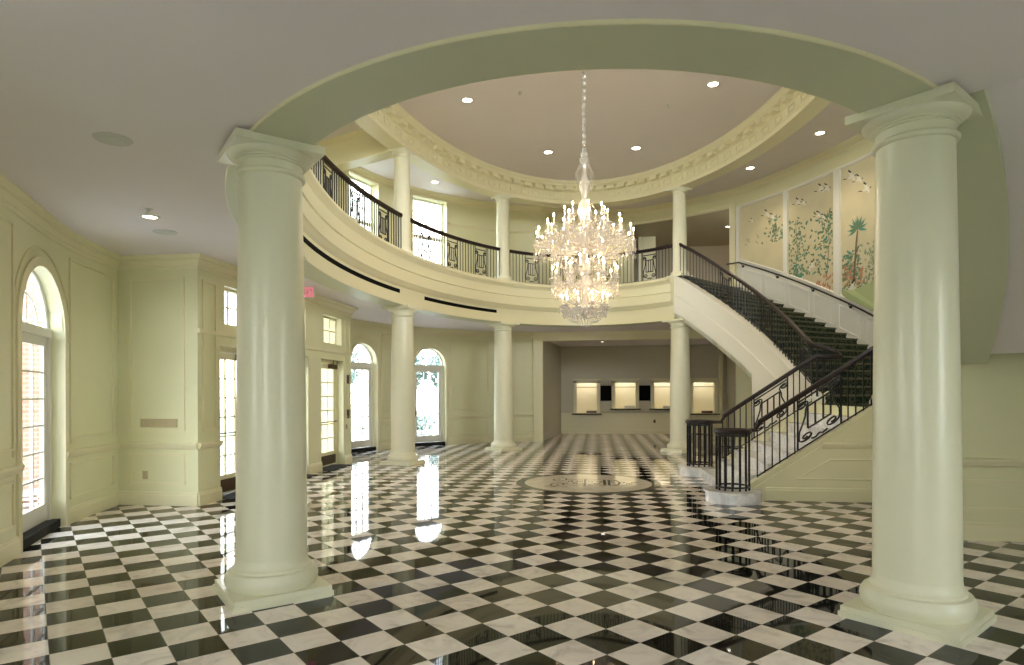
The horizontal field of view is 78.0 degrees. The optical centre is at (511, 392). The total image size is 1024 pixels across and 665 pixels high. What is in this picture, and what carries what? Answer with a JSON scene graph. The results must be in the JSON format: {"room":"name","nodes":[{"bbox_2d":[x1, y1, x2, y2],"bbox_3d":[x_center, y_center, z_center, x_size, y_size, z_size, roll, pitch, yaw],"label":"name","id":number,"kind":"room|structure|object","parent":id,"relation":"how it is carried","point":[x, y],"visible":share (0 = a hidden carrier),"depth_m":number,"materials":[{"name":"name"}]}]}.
{"room":"grand entrance lobby","nodes":[
{"label":"grand entrance lobby","id":0,"kind":"room"},
{"bbox_2d":[0,204,117,543],"bbox_3d":[-4.832,-0.186,4.680,0.869,3.645,9.441,0,0,-9],"label":"wall","id":1,"kind":"structure","parent":0,"point":[91,289],"depth_m":8.04,"materials":[{"name":"beige paint"}]},
{"bbox_2d":[12,246,71,554],"bbox_3d":[-5.368,0.002,7.083,0.272,3.274,1.826,0,0,-20],"label":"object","id":2,"kind":"structure","parent":1,"relation":"in","point":[33,524],"depth_m":7.34,"materials":[{"name":"white paint"}]},
{"bbox_2d":[0,173,532,566],"bbox_3d":[-3.727,-0.179,11.024,4.377,3.625,21.738,0,0,14],"label":"trim","id":3,"kind":"structure","parent":1,"relation":"attached to","point":[12,197],"depth_m":8.11,"materials":[{"name":"beige paint"}]},
{"bbox_2d":[118,268,350,491],"bbox_3d":[-4.804,-0.181,12.073,1.300,3.635,5.750,0,0,8],"label":"wall","id":4,"kind":"structure","parent":0,"point":[156,304],"depth_m":9.27,"materials":[{"name":"beige paint"}]},
{"bbox_2d":[143,471,147,478],"bbox_3d":[-5.363,1.199,9.234,0.070,0.120,0.023,0,0,8],"label":"wall outlet","id":5,"kind":"object","parent":4,"relation":"attached to","point":[145,473],"visible":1,"depth_m":9.23,"materials":[{"name":"beige plastic"}]},
{"bbox_2d":[140,419,176,426],"bbox_3d":[-5.139,0.436,9.202,0.572,0.103,0.026,0,0,8],"label":"switch plate","id":6,"kind":"object","parent":4,"relation":"attached to","point":[143,422],"visible":1,"depth_m":9.19,"materials":[{"name":"beige"}]},
{"bbox_2d":[220,288,236,493],"bbox_3d":[-4.511,-0.014,10.273,0.261,3.300,1.160,0,0,8],"label":"door","id":7,"kind":"structure","parent":4,"relation":"in","point":[228,481],"depth_m":10.17,"materials":[{"name":"beige paint"}]},
{"bbox_2d":[118,253,357,505],"bbox_3d":[-4.729,-0.176,12.063,1.412,3.625,6.014,0,0,8],"label":"trim","id":8,"kind":"structure","parent":4,"relation":"attached to","point":[191,260],"depth_m":9.23,"materials":[{"name":"beige paint"}]},
{"bbox_2d":[321,316,337,466],"bbox_3d":[-4.033,-0.016,13.826,0.261,3.300,1.190,0,0,8],"label":"door","id":9,"kind":"structure","parent":4,"relation":"in","point":[328,457],"depth_m":14.16,"materials":[{"name":"beige paint"}]},
{"bbox_2d":[317,162,540,283],"bbox_3d":[-3.914,-4.124,11.197,4.621,4.225,22.100,0,0,14],"label":"wall","id":10,"kind":"structure","parent":0,"point":[461,214],"depth_m":20.47,"materials":[{"name":"beige paint"}]},
{"bbox_2d":[303,235,399,292],"bbox_3d":[-2.864,-2.248,11.108,0.348,0.085,5.716,0,0,4],"label":"air slot","id":11,"kind":"object","parent":10,"relation":"attached to","point":[305,239],"visible":0.8,"depth_m":11.45,"materials":[{"name":"black metal"}]},
{"bbox_2d":[319,129,393,173],"bbox_3d":[-3.663,-5.867,15.220,2.439,0.640,0.565,0,0,32],"label":"trim","id":12,"kind":"structure","parent":10,"relation":"attached to","point":[357,148],"depth_m":15.11,"materials":[{"name":"beige paint"}]},
{"bbox_2d":[346,169,380,236],"bbox_3d":[-4.223,-4.820,17.601,0.306,2.470,1.426,0,0,27],"label":"window","id":13,"kind":"structure","parent":10,"relation":"in","point":[378,183],"depth_m":17.82,"materials":[{"name":"white paint"}]},
{"bbox_2d":[410,192,448,266],"bbox_3d":[-2.600,-4.826,19.564,1.379,2.470,0.280,0,0,-39],"label":"window","id":14,"kind":"structure","parent":10,"relation":"in","point":[412,194],"depth_m":19.73,"materials":[{"name":"white paint"}]},
{"bbox_2d":[424,296,496,312],"bbox_3d":[-1.309,-2.253,16.267,0.150,0.085,2.976,0,0,34],"label":"air slot","id":15,"kind":"object","parent":10,"relation":"attached to","point":[425,298],"visible":1,"depth_m":16.32,"materials":[{"name":"black metal"}]},
{"bbox_2d":[225,19,937,326],"bbox_3d":[0.234,-2.555,11.369,7.410,1.152,15.760,0,0,8],"label":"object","id":16,"kind":"structure","parent":10,"relation":"attached to","point":[853,79],"depth_m":4.09,"materials":[{"name":"beige paint"}]},
{"bbox_2d":[311,155,402,247],"bbox_3d":[-2.996,-3.599,11.634,0.395,0.958,5.496,0,0,7],"label":"railing","id":17,"kind":"object","parent":16,"relation":"on","point":[326,180],"visible":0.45,"depth_m":12.32,"materials":[{"name":"black metal"}]},
{"bbox_2d":[410,218,499,277],"bbox_3d":[-1.456,-3.604,16.279,0.303,0.958,3.697,0,0,34],"label":"railing","id":18,"kind":"object","parent":16,"relation":"on","point":[413,221],"visible":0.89,"depth_m":16.30,"materials":[{"name":"black metal"}]},
{"bbox_2d":[509,244,672,284],"bbox_3d":[2.245,-3.617,18.211,4.572,0.958,1.114,0,0,8],"label":"railing","id":19,"kind":"object","parent":16,"relation":"on","point":[665,247],"visible":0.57,"depth_m":18.23,"materials":[{"name":"black metal"}]},
{"bbox_2d":[315,134,866,286],"bbox_3d":[4.069,-4.679,14.376,16.963,3.070,11.255,0,0,41],"label":"trim","id":20,"kind":"structure","parent":10,"relation":"attached to","point":[857,139],"depth_m":19.41,"materials":[{"name":"beige paint"}]},
{"bbox_2d":[354,87,830,207],"bbox_3d":[1.297,-5.870,11.225,9.662,0.610,15.777,0,0,8],"label":"trim","id":21,"kind":"structure","parent":10,"relation":"attached to","point":[787,110],"depth_m":15.92,"materials":[{"name":"beige paint"}]},
{"bbox_2d":[351,326,532,449],"bbox_3d":[-2.597,-0.193,18.619,1.656,3.645,8.723,0,0,45],"label":"wall","id":22,"kind":"structure","parent":0,"point":[469,358],"depth_m":20.31,"materials":[{"name":"beige paint"}]},
{"bbox_2d":[351,336,382,452],"bbox_3d":[-4.203,0.024,17.600,0.286,3.222,1.557,0,0,27],"label":"door","id":23,"kind":"structure","parent":22,"relation":"in","point":[367,445],"depth_m":17.97,"materials":[{"name":"white paint"}]},
{"bbox_2d":[414,341,451,446],"bbox_3d":[-2.580,0.017,19.561,1.564,3.224,0.264,0,0,-39],"label":"door","id":24,"kind":"structure","parent":22,"relation":"in","point":[428,440],"depth_m":19.71,"materials":[{"name":"white paint"}]},
{"bbox_2d":[531,332,543,441],"bbox_3d":[0.872,-0.196,20.971,0.400,3.625,0.400,0,0,8],"label":"trim","id":25,"kind":"structure","parent":22,"relation":"attached to","point":[538,366],"depth_m":20.84,"materials":[{"name":"beige paint"}]},
{"bbox_2d":[0,430,1023,664],"bbox_3d":[1.023,1.616,11.315,17.000,0.001,31.300,0,0,8],"label":"floor","id":26,"kind":"structure","parent":0,"point":[445,559],"depth_m":5.54,"materials":[{"name":"stone"}]},
{"bbox_2d":[222,491,235,499],"bbox_3d":[-4.406,1.629,10.260,0.440,0.012,1.120,0,0,8],"label":"door mat","id":27,"kind":"object","parent":26,"relation":"on","point":[231,495],"visible":0.29,"depth_m":9.92,"materials":[{"name":"black fabric"}]},
{"bbox_2d":[213,127,333,614],"bbox_3d":[-1.964,-0.175,5.164,0.760,3.603,0.760,0,0,-35],"label":"column","id":28,"kind":"structure","parent":26,"relation":"on","point":[272,567],"depth_m":4.93,"materials":[{"name":"beige paint"}]},
{"bbox_2d":[304,252,311,510],"bbox_3d":[-3.216,-0.170,8.699,0.760,3.603,0.760,0,0,-7],"label":"column","id":29,"kind":"structure","parent":26,"relation":"on","point":[309,504],"depth_m":8.96,"materials":[{"name":"beige paint"}]},
{"bbox_2d":[323,464,351,470],"bbox_3d":[-3.928,1.628,13.813,0.440,0.012,1.150,0,0,8],"label":"door mat","id":30,"kind":"object","parent":26,"relation":"on","point":[332,467],"visible":0.79,"depth_m":13.94,"materials":[{"name":"black fabric"}]},
{"bbox_2d":[380,305,425,465],"bbox_3d":[-2.514,-0.173,14.540,0.760,3.603,0.760,0,0,21],"label":"column","id":31,"kind":"structure","parent":26,"relation":"on","point":[402,453],"depth_m":14.31,"materials":[{"name":"beige paint"}]},
{"bbox_2d":[485,321,521,451],"bbox_3d":[-0.247,-0.181,17.936,0.760,3.603,0.760,0,0,-39],"label":"column","id":32,"kind":"structure","parent":26,"relation":"on","point":[503,441],"depth_m":17.71,"materials":[{"name":"beige paint"}]},
{"bbox_2d":[516,473,660,493],"bbox_3d":[1.365,1.613,11.380,2.580,0.002,2.580,0,0,8],"label":"medallion","id":33,"kind":"object","parent":26,"relation":"on","point":[581,483],"visible":1,"depth_m":11.24,"materials":[{"name":"beige stone"}]},
{"bbox_2d":[660,318,697,452],"bbox_3d":[4.599,-0.198,17.285,0.760,3.603,0.760,0,0,-35],"label":"column","id":34,"kind":"structure","parent":26,"relation":"on","point":[680,410],"depth_m":17.06,"materials":[{"name":"beige paint"}]},
{"bbox_2d":[673,77,1023,505],"bbox_3d":[5.482,-0.814,9.060,5.306,4.830,21.107,0,0,8],"label":"staircase","id":35,"kind":"structure","parent":26,"relation":"on","point":[837,466],"depth_m":9.30,"materials":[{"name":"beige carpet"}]},
{"bbox_2d":[685,353,817,466],"bbox_3d":[4.623,0.334,12.324,2.422,2.189,0.546,0,0,8],"label":"stair railing","id":36,"kind":"object","parent":35,"relation":"on","point":[694,422],"visible":0.93,"depth_m":12.14,"materials":[{"name":"black metal"}]},
{"bbox_2d":[679,243,842,396],"bbox_3d":[5.364,-1.957,14.494,0.516,4.216,5.441,0,0,-14],"label":"stair railing","id":37,"kind":"object","parent":35,"relation":"on","point":[806,352],"visible":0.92,"depth_m":13.82,"materials":[{"name":"black metal"}]},
{"bbox_2d":[713,346,872,491],"bbox_3d":[4.368,0.231,9.271,2.732,2.397,0.546,0,0,8],"label":"stair railing","id":38,"kind":"object","parent":35,"relation":"on","point":[719,432],"visible":0.94,"depth_m":9.41,"materials":[{"name":"black metal"}]},
{"bbox_2d":[838,81,996,648],"bbox_3d":[2.881,-0.192,4.513,0.760,3.603,0.760,0,0,-39],"label":"column","id":39,"kind":"structure","parent":26,"relation":"on","point":[915,587],"depth_m":4.29,"materials":[{"name":"beige paint"}]},
{"bbox_2d":[0,0,1023,331],"bbox_3d":[0.691,-2.007,8.812,13.604,0.001,26.252,0,0,8],"label":"ceiling","id":40,"kind":"structure","parent":0,"point":[174,78],"depth_m":3.83,"materials":[{"name":"paint"}]},
{"bbox_2d":[92,132,133,146],"bbox_3d":[-3.134,-1.988,4.961,0.280,0.012,0.280,0,0,8],"label":"ceiling speaker","id":41,"kind":"object","parent":40,"relation":"attached to","point":[108,138],"visible":1,"depth_m":4.94,"materials":[{"name":"grey"}]},
{"bbox_2d":[144,208,152,213],"bbox_3d":[-3.931,-1.966,6.834,0.090,0.050,0.090,0,0,8],"label":"sprinkler head","id":42,"kind":"object","parent":40,"relation":"attached to","point":[147,209],"visible":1,"depth_m":6.82},
{"bbox_2d":[139,214,160,219],"bbox_3d":[-4.083,-1.986,7.127,0.220,0.015,0.220,0,0,8],"label":"recessed light","id":43,"kind":"object","parent":40,"relation":"in","point":[146,216],"visible":0.98,"depth_m":7.12,"materials":[{"name":"white"}]},
{"bbox_2d":[152,229,176,234],"bbox_3d":[-4.285,-1.984,7.800,0.280,0.012,0.280,0,0,8],"label":"ceiling speaker","id":44,"kind":"object","parent":40,"relation":"attached to","point":[158,231],"visible":1,"depth_m":7.79,"materials":[{"name":"grey"}]},
{"bbox_2d":[304,287,314,297],"bbox_3d":[-3.883,-1.942,11.918,0.320,0.290,0.051,0,0,8],"label":"exit sign","id":45,"kind":"object","parent":40,"relation":"hanging from","point":[309,292],"visible":0.5,"depth_m":11.89,"materials":[{"name":"red plastic"}]},
{"bbox_2d":[398,69,780,179],"bbox_3d":[1.296,-6.185,11.224,9.700,0.001,15.880,0,0,8],"label":"ceiling","id":46,"kind":"structure","parent":0,"point":[503,128],"depth_m":14.17,"materials":[{"name":"paint"}]},
{"bbox_2d":[461,97,473,102],"bbox_3d":[-0.944,-6.172,13.322,0.270,0.015,0.270,0,0,8],"label":"recessed light","id":47,"kind":"object","parent":46,"relation":"in","point":[465,99],"visible":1,"depth_m":13.29,"materials":[{"name":"white"}]},
{"bbox_2d":[543,150,552,153],"bbox_3d":[0.929,-6.179,16.218,0.270,0.015,0.270,0,0,8],"label":"recessed light","id":48,"kind":"object","parent":46,"relation":"in","point":[545,151],"visible":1,"depth_m":16.17,"materials":[{"name":"white"}]},
{"bbox_2d":[533,70,636,326],"bbox_3d":[1.299,-3.675,11.326,1.832,5.020,1.825,0,0,8],"label":"chandelier","id":49,"kind":"object","parent":46,"relation":"hanging from","point":[584,241],"visible":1,"depth_m":11.18,"materials":[{"name":"clear glass"}]},
{"bbox_2d":[631,146,640,149],"bbox_3d":[3.135,-6.186,15.972,0.270,0.015,0.270,0,0,8],"label":"recessed light","id":50,"kind":"object","parent":46,"relation":"in","point":[633,147],"visible":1,"depth_m":15.93,"materials":[{"name":"white"}]},
{"bbox_2d":[706,81,719,87],"bbox_3d":[4.034,-6.190,12.672,0.270,0.015,0.270,0,0,8],"label":"recessed light","id":51,"kind":"object","parent":46,"relation":"in","point":[711,84],"visible":1,"depth_m":12.67,"materials":[{"name":"white"}]},
{"bbox_2d":[321,102,857,209],"bbox_3d":[1.114,-6.204,8.755,14.485,0.001,26.256,0,0,8],"label":"ceiling","id":52,"kind":"structure","parent":0,"point":[802,144],"depth_m":17.21,"materials":[{"name":"paint"}]},
{"bbox_2d":[814,131,825,135],"bbox_3d":[7.371,-6.221,15.130,0.270,0.015,0.270,0,0,8],"label":"recessed light","id":53,"kind":"object","parent":52,"relation":"in","point":[817,133],"visible":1,"depth_m":15.12,"materials":[{"name":"white"}]},
{"bbox_2d":[549,339,712,346],"bbox_3d":[4.652,-1.856,22.631,7.200,0.001,4.500,0,0,8],"label":"ceiling","id":54,"kind":"structure","parent":0,"point":[691,341],"depth_m":23.56,"materials":[{"name":"paint"}]},
{"bbox_2d":[540,196,734,284],"bbox_3d":[4.081,-4.152,20.890,6.399,4.225,1.463,0,0,17],"label":"wall","id":55,"kind":"structure","parent":0,"point":[724,201],"depth_m":21.29,"materials":[{"name":"beige paint"}]},
{"bbox_2d":[539,330,705,340],"bbox_3d":[4.319,-1.888,20.532,6.900,0.305,0.350,0,0,8],"label":"trim","id":56,"kind":"structure","parent":55,"relation":"attached to","point":[635,334],"depth_m":20.51,"materials":[{"name":"beige paint"}]},
{"bbox_2d":[543,341,735,439],"bbox_3d":[4.524,-0.233,22.006,7.299,3.675,5.626,0,0,8],"label":"wall","id":57,"kind":"structure","parent":0,"point":[551,351],"depth_m":23.29,"materials":[{"name":"beige paint"}]},
{"bbox_2d":[561,345,726,427],"bbox_3d":[4.955,-0.197,24.841,7.200,3.600,0.160,0,0,8],"label":"wall","id":58,"kind":"structure","parent":0,"point":[605,363],"depth_m":24.81,"materials":[{"name":"beige paint"}]},
{"bbox_2d":[572,379,601,414],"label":"window","id":59,"kind":"structure","parent":58,"relation":"in","point":[586,392],"depth_m":25.88,"materials":[{"name":"beige paint"}]},
{"bbox_2d":[572,414,601,414],"bbox_3d":[2.952,0.830,24.929,1.160,0.036,0.320,0,0,8],"label":"countertop","id":60,"kind":"structure","parent":59,"relation":"on","point":[572,414],"depth_m":24.77,"materials":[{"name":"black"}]},
{"bbox_2d":[600,386,611,400],"bbox_3d":[3.701,0.007,24.896,0.430,0.600,0.056,0,0,8],"label":"screen","id":61,"kind":"object","parent":58,"relation":"attached to","point":[605,391],"visible":1,"depth_m":24.87,"materials":[{"name":"black"}]},
{"bbox_2d":[610,378,640,409],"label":"window","id":62,"kind":"structure","parent":58,"relation":"in","point":[625,392],"depth_m":25.68,"materials":[{"name":"beige paint"}]},
{"bbox_2d":[610,409,640,409],"bbox_3d":[4.438,0.634,24.729,1.160,0.036,0.320,0,0,8],"label":"countertop","id":63,"kind":"structure","parent":62,"relation":"on","point":[610,409],"depth_m":24.57,"materials":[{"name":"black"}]},
{"bbox_2d":[561,413,725,433],"bbox_3d":[5.110,1.192,24.720,6.370,0.820,0.060,0,0,8],"label":"trim","id":64,"kind":"structure","parent":58,"relation":"attached to","point":[606,423],"depth_m":24.81,"materials":[{"name":"beige paint"}]},
{"bbox_2d":[639,385,649,400],"bbox_3d":[5.188,0.002,24.696,0.430,0.600,0.056,0,0,8],"label":"screen","id":65,"kind":"object","parent":58,"relation":"attached to","point":[644,390],"visible":1,"depth_m":24.67,"materials":[{"name":"black"}]},
{"bbox_2d":[649,378,669,409],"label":"window","id":66,"kind":"structure","parent":58,"relation":"in","point":[660,387],"depth_m":25.50,"materials":[{"name":"beige paint"}]},
{"bbox_2d":[690,378,719,414],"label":"window","id":67,"kind":"structure","parent":58,"relation":"in","point":[701,393],"depth_m":25.27,"materials":[{"name":"beige paint"}]},
{"bbox_2d":[637,236,655,280],"bbox_3d":[5.077,-4.498,23.834,0.640,2.700,0.520,0,0,8],"label":"wall","id":68,"kind":"structure","parent":0,"point":[643,243],"depth_m":23.62,"materials":[{"name":"beige paint"}]},
{"bbox_2d":[635,209,728,246],"bbox_3d":[7.003,-5.854,22.389,6.047,0.001,5.750,0,0,8],"label":"ceiling","id":69,"kind":"structure","parent":0,"point":[709,229],"depth_m":22.77,"materials":[{"name":"beige paint"}]},
{"bbox_2d":[635,245,728,284],"bbox_3d":[6.393,-4.577,22.143,7.200,2.850,6.600,0,0,8],"label":"wall","id":70,"kind":"structure","parent":0,"point":[718,254],"depth_m":25.22,"materials":[{"name":"beige paint"}]},
{"bbox_2d":[735,140,874,444],"bbox_3d":[7.841,-2.342,11.763,2.150,7.870,15.455,0,0,0],"label":"wall","id":71,"kind":"structure","parent":0,"point":[743,381],"depth_m":18.00,"materials":[{"name":"cream paint"}]},
{"bbox_2d":[718,349,722,427],"bbox_3d":[7.882,-0.220,21.784,0.384,3.625,5.099,0,0,5],"label":"trim","id":72,"kind":"structure","parent":71,"relation":"attached to","point":[720,353],"depth_m":24.17,"materials":[{"name":"beige paint"}]},
{"bbox_2d":[740,194,782,270],"bbox_3d":[7.272,-4.474,18.445,0.035,2.263,1.558,0,0,-27],"label":"wall mural","id":73,"kind":"object","parent":71,"relation":"attached to","point":[761,223],"visible":1,"depth_m":18.39,"materials":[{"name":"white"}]},
{"bbox_2d":[726,262,872,316],"bbox_3d":[7.849,-2.377,16.098,0.759,3.176,6.749,0,0,-17],"label":"wall handrail","id":74,"kind":"object","parent":71,"relation":"attached to","point":[811,287],"visible":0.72,"depth_m":16.85,"materials":[{"name":"mahogany wood"},{"name":"black metal brackets"}]},
{"bbox_2d":[736,152,871,296],"bbox_3d":[7.957,-4.065,15.975,0.619,3.286,6.900,0,0,-14],"label":"trim","id":75,"kind":"structure","parent":71,"relation":"attached to","point":[837,240],"depth_m":16.06,"materials":[{"name":"white paint"}]},
{"bbox_2d":[738,259,873,348],"bbox_3d":[7.977,-1.907,15.962,0.603,4.398,6.870,0,0,-14],"label":"trim","id":76,"kind":"structure","parent":71,"relation":"attached to","point":[835,313],"depth_m":16.81,"materials":[{"name":"white paint"}]},
{"bbox_2d":[788,173,832,290],"bbox_3d":[7.951,-4.074,16.850,0.040,3.068,1.543,0,0,-19],"label":"wall mural","id":77,"kind":"object","parent":71,"relation":"attached to","point":[811,204],"visible":1,"depth_m":16.78,"materials":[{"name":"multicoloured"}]},
{"bbox_2d":[842,155,874,310],"bbox_3d":[8.463,-3.459,14.764,0.094,4.302,2.208,0,0,-8],"label":"wall mural","id":78,"kind":"object","parent":71,"relation":"attached to","point":[858,179],"visible":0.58,"depth_m":15.33,"materials":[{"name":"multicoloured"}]},
{"bbox_2d":[816,353,1023,522],"bbox_3d":[6.673,0.576,10.505,3.377,2.041,7.722,0,0,8],"label":"wall","id":79,"kind":"structure","parent":0,"point":[992,393],"depth_m":6.86,"materials":[{"name":"beige paint"}]},
{"bbox_2d":[962,458,1023,541],"bbox_3d":[6.173,1.151,6.701,3.358,0.895,0.050,0,0,8],"label":"trim","id":80,"kind":"structure","parent":79,"relation":"attached to","point":[972,531],"depth_m":6.83,"materials":[{"name":"beige paint"}]},
{"label":"floor","id":81,"kind":"structure","parent":0,"visible":0},
{"bbox_2d":[388,146,415,253],"bbox_3d":[-2.529,-4.337,14.540,0.539,2.432,0.539,0,0,21],"label":"column","id":82,"kind":"structure","parent":81,"relation":"on","point":[401,155],"depth_m":14.38,"materials":[{"name":"beige paint"}]},
{"bbox_2d":[491,193,515,280],"bbox_3d":[-0.261,-4.345,17.936,0.539,2.432,0.539,0,0,-39],"label":"column","id":83,"kind":"structure","parent":81,"relation":"on","point":[502,200],"depth_m":17.78,"materials":[{"name":"beige paint"}]},
{"bbox_2d":[666,185,692,276],"bbox_3d":[4.585,-4.362,17.285,0.539,2.432,0.539,0,0,-35],"label":"column","id":84,"kind":"structure","parent":81,"relation":"on","point":[679,192],"depth_m":17.12,"materials":[{"name":"beige paint"}]},
{"label":"outside","id":85,"kind":"structure","parent":0,"visible":0},
{"bbox_2d":[220,409,437,441],"bbox_3d":[-8.572,1.770,11.244,100.000,0.001,120.000,0,0,8],"label":"lawn","id":86,"kind":"structure","parent":85,"point":[229,412],"depth_m":39.36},
{"bbox_2d":[22,275,41,489],"bbox_3d":[-13.017,-1.735,12.042,8.800,7.000,4.000,0,0,8],"label":"wall","id":87,"kind":"structure","parent":86,"relation":"on","point":[31,288],"depth_m":11.39,"materials":[{"name":"red brick"}]},
{"bbox_2d":[351,349,362,383],"bbox_3d":[-18.404,-2.132,65.073,6.608,7.890,6.332,0,0,8],"label":"tree","id":88,"kind":"object","parent":86,"relation":"on","point":[356,354],"visible":0.02,"depth_m":65.04,"materials":[{"name":"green plant"}]},
{"bbox_2d":[368,352,427,390],"bbox_3d":[-10.435,-1.738,57.777,5.810,7.050,5.722,0,0,8],"label":"tree","id":89,"kind":"object","parent":86,"relation":"on","point":[418,358],"visible":0.06,"depth_m":57.36,"materials":[{"name":"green plant"}]},
{"bbox_2d":[417,413,435,430],"bbox_3d":[-4.057,1.177,27.003,1.672,1.166,1.580,0,0,8],"label":"shrub","id":90,"kind":"object","parent":86,"relation":"on","point":[419,422],"visible":0.41,"depth_m":26.96,"materials":[{"name":"green plant"}]},
{"bbox_2d":[421,352,440,387],"bbox_3d":[-5.460,-1.493,58.390,5.307,6.528,5.495,0,0,8],"label":"tree","id":91,"kind":"object","parent":86,"relation":"on","point":[436,359],"visible":0.05,"depth_m":57.80,"materials":[{"name":"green plant"}]},
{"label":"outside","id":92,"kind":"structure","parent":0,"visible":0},
{"bbox_2d":[23,441,233,496],"bbox_3d":[-8.856,1.731,8.759,6.100,0.001,31.000,0,0,8],"label":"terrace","id":93,"kind":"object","parent":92,"point":[229,445],"depth_m":17.76,"materials":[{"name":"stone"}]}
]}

